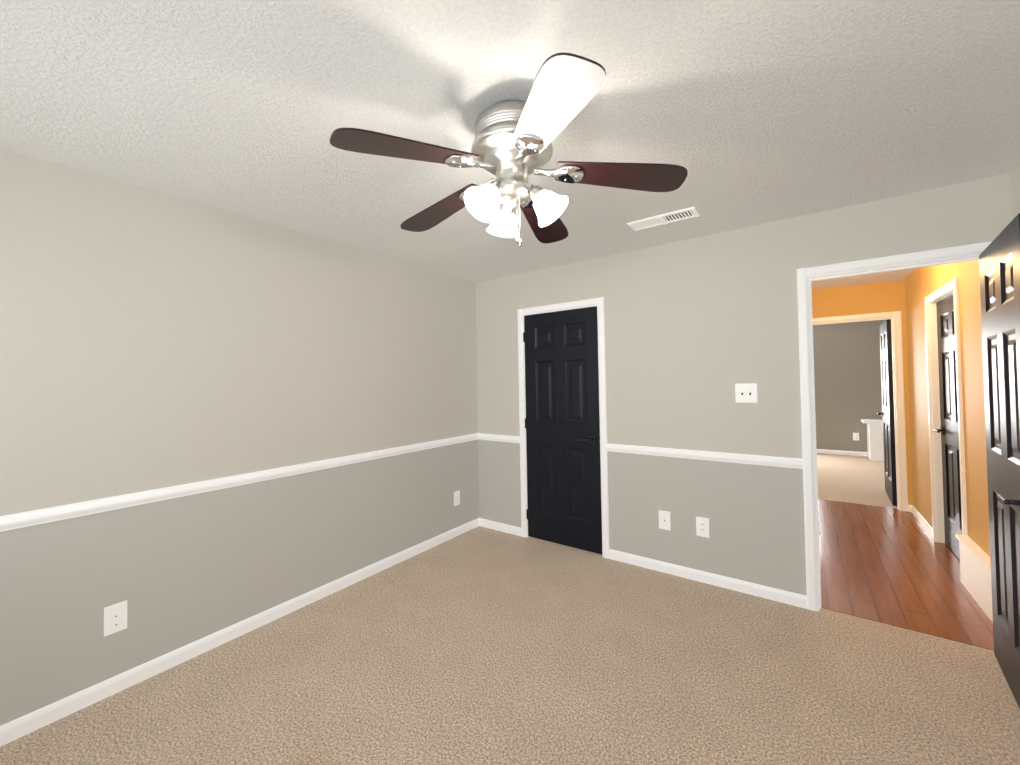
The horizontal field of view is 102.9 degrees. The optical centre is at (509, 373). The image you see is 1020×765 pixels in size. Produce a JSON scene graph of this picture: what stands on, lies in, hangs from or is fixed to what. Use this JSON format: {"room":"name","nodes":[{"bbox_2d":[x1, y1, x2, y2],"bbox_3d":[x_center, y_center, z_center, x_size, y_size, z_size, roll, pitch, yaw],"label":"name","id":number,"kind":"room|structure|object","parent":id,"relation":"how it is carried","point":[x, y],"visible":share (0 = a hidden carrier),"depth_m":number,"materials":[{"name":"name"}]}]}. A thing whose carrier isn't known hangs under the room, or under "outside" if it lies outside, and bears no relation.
{"room":"empty bedroom","nodes":[
{"label":"empty bedroom","id":0,"kind":"room"},
{"bbox_2d":[0,148,478,725],"bbox_3d":[-1.520,0.289,2.551,0.115,2.440,4.130,-2,-1,36],"label":"wall","id":1,"kind":"structure","parent":0,"point":[152,340],"depth_m":2.19,"materials":[{"name":"grey paint"}]},
{"bbox_2d":[104,600,126,636],"bbox_3d":[-1.871,1.159,1.930,0.018,0.136,0.084,-2,-1,36],"label":"outlet","id":2,"kind":"object","parent":1,"relation":"attached to","point":[115,617],"visible":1,"depth_m":1.93,"materials":[{"name":"white plastic"}]},
{"bbox_2d":[0,433,479,746],"bbox_3d":[-1.451,1.046,2.497,0.024,0.921,3.900,-2,-1,36],"label":"baseboard","id":3,"kind":"structure","parent":1,"relation":"attached to","point":[66,707],"depth_m":2.16,"materials":[{"name":"white wood"}]},
{"bbox_2d":[454,490,459,505],"bbox_3d":[-0.500,1.169,3.826,0.018,0.136,0.084,-2,-1,36],"label":"outlet","id":4,"kind":"object","parent":1,"relation":"attached to","point":[456,498],"visible":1,"depth_m":3.82,"materials":[{"name":"white plastic"}]},
{"bbox_2d":[0,526,1019,764],"bbox_3d":[-0.037,1.488,1.432,3.770,0.050,4.065,-2,-1,36],"label":"floor carpet","id":5,"kind":"object","parent":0,"point":[479,645],"depth_m":1.92,"materials":[{"name":"beige carpet"}]},
{"bbox_2d":[0,0,1019,289],"bbox_3d":[2.648,-1.028,3.493,5.830,0.080,10.530,-2,-1,36],"label":"ceiling","id":6,"kind":"structure","parent":0,"point":[748,112],"depth_m":1.47,"materials":[{"name":"white paint"}]},
{"bbox_2d":[329,52,687,247],"bbox_3d":[-0.017,-0.722,1.568,1.191,0.508,1.224,-2,-1,36],"label":"ceiling fan","id":7,"kind":"object","parent":6,"relation":"hanging from","point":[511,148],"visible":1,"depth_m":1.45,"materials":[{"name":"silver metal"}]},
{"bbox_2d":[627,207,699,230],"bbox_3d":[0.959,-0.970,2.554,0.400,0.010,0.150,-2,-1,36],"label":"ceiling vent","id":8,"kind":"object","parent":6,"relation":"in","point":[674,216],"visible":0.98,"depth_m":2.54,"materials":[{"name":"white metal"}]},
{"bbox_2d":[475,173,1011,595],"bbox_3d":[1.137,0.252,3.107,3.540,2.440,0.115,-2,-1,36],"label":"wall","id":9,"kind":"structure","parent":0,"point":[697,329],"depth_m":2.85,"materials":[{"name":"grey paint"}]},
{"bbox_2d":[480,433,521,535],"bbox_3d":[-0.102,1.048,3.913,0.490,0.921,0.024,-2,-1,36],"label":"baseboard","id":10,"kind":"structure","parent":9,"relation":"attached to","point":[506,528],"depth_m":3.90,"materials":[{"name":"white wood"}]},
{"bbox_2d":[523,306,601,553],"bbox_3d":[0.448,0.465,3.559,0.732,2.030,0.147,-2,-1,36],"label":"closet door","id":11,"kind":"structure","parent":9,"relation":"in","point":[562,422],"depth_m":3.52,"materials":[{"name":"black wood"}]},
{"bbox_2d":[659,510,670,530],"bbox_3d":[1.145,1.086,3.016,0.084,0.136,0.015,-2,-1,36],"label":"outlet","id":12,"kind":"object","parent":9,"relation":"attached to","point":[664,520],"visible":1,"depth_m":3.02,"materials":[{"name":"white plastic"}]},
{"bbox_2d":[696,516,708,537],"bbox_3d":[1.360,1.079,2.869,0.084,0.136,0.018,-2,-1,36],"label":"outlet","id":13,"kind":"object","parent":9,"relation":"attached to","point":[702,526],"visible":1,"depth_m":2.87,"materials":[{"name":"white plastic"}]},
{"bbox_2d":[606,443,806,608],"bbox_3d":[1.307,1.005,2.894,1.282,0.921,0.024,-2,-1,36],"label":"baseboard","id":14,"kind":"structure","parent":9,"relation":"attached to","point":[799,600],"depth_m":2.82,"materials":[{"name":"white wood"}]},
{"bbox_2d":[735,383,757,402],"bbox_3d":[1.574,0.127,2.709,0.128,0.128,0.017,-2,-1,36],"label":"switch plate","id":15,"kind":"object","parent":9,"relation":"attached to","point":[745,393],"visible":1,"depth_m":2.71,"materials":[{"name":"white plastic"}]},
{"bbox_2d":[517,241,991,610],"bbox_3d":[1.338,0.412,2.950,3.003,2.107,0.132,-2,-1,36],"label":"door frame","id":16,"kind":"structure","parent":9,"relation":"attached to","point":[935,257],"depth_m":2.52,"materials":[{"name":"white wood"}]},
{"bbox_2d":[979,213,1019,708],"bbox_3d":[2.213,0.403,1.798,0.147,2.030,0.746,-2,-1,41],"label":"entry door","id":17,"kind":"structure","parent":9,"relation":"in","point":[999,263],"depth_m":1.81,"materials":[{"name":"black wood"}]},
{"bbox_2d":[813,320,893,451],"bbox_3d":[6.289,0.237,7.279,4.430,2.440,0.115,-2,-1,36],"label":"wall","id":18,"kind":"structure","parent":0,"point":[847,377],"depth_m":7.34,"materials":[{"name":"grey paint"}]},
{"bbox_2d":[817,449,867,456],"bbox_3d":[6.272,1.419,7.206,4.200,0.075,0.014,-2,-1,36],"label":"baseboard","id":19,"kind":"structure","parent":18,"relation":"attached to","point":[841,452],"depth_m":7.37,"materials":[{"name":"white wood"}]},
{"bbox_2d":[853,433,858,440],"bbox_3d":[6.189,1.119,7.275,0.084,0.136,0.018,-2,-1,36],"label":"outlet","id":20,"kind":"object","parent":18,"relation":"attached to","point":[855,436],"visible":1,"depth_m":7.27,"materials":[{"name":"white plastic"}]},
{"bbox_2d":[817,453,896,508],"bbox_3d":[5.265,1.474,5.810,4.430,0.050,3.685,-2,-1,36],"label":"floor","id":21,"kind":"structure","parent":0,"point":[852,479],"depth_m":5.58,"materials":[{"name":"beige carpet"}]},
{"bbox_2d":[861,419,895,460],"bbox_3d":[6.491,1.115,6.778,0.930,0.660,0.447,-2,-1,36],"label":"fireplace mantel","id":22,"kind":"object","parent":21,"relation":"on","point":[875,447],"depth_m":6.81,"materials":[{"name":"white wood"}]},
{"bbox_2d":[812,280,907,491],"bbox_3d":[3.813,0.232,4.590,0.930,2.440,0.115,-2,-1,36],"label":"wall","id":23,"kind":"structure","parent":0,"point":[877,297],"depth_m":4.50,"materials":[{"name":"orange paint"}]},
{"bbox_2d":[877,319,896,505],"bbox_3d":[4.390,0.418,4.725,0.147,2.030,0.741,-2,-1,38],"label":"room door","id":24,"kind":"structure","parent":23,"relation":"in","point":[887,413],"depth_m":4.54,"materials":[{"name":"black wood"}]},
{"bbox_2d":[818,499,993,650],"bbox_3d":[3.030,1.469,3.437,1.190,0.053,2.780,-2,-1,36],"label":"floor","id":25,"kind":"structure","parent":0,"point":[894,567],"depth_m":2.90,"materials":[{"name":"brown wood"}]},
{"bbox_2d":[900,164,1019,556],"bbox_3d":[2.258,0.204,1.528,0.140,2.440,6.900,-2,-1,36],"label":"wall","id":26,"kind":"structure","parent":0,"point":[910,292],"depth_m":2.81,"materials":[{"name":"orange paint"}]},
{"bbox_2d":[812,277,992,622],"bbox_3d":[3.051,0.393,3.512,1.190,2.107,2.787,-2,-1,36],"label":"trim","id":27,"kind":"structure","parent":26,"relation":"attached to","point":[975,568],"depth_m":3.47,"materials":[{"name":"beige wood"}]},
{"bbox_2d":[933,294,961,559],"bbox_3d":[3.448,0.405,3.135,0.147,2.030,0.763,-2,-1,36],"label":"hall door","id":28,"kind":"structure","parent":26,"relation":"in","point":[948,429],"depth_m":3.25,"materials":[{"name":"black"}]}
]}

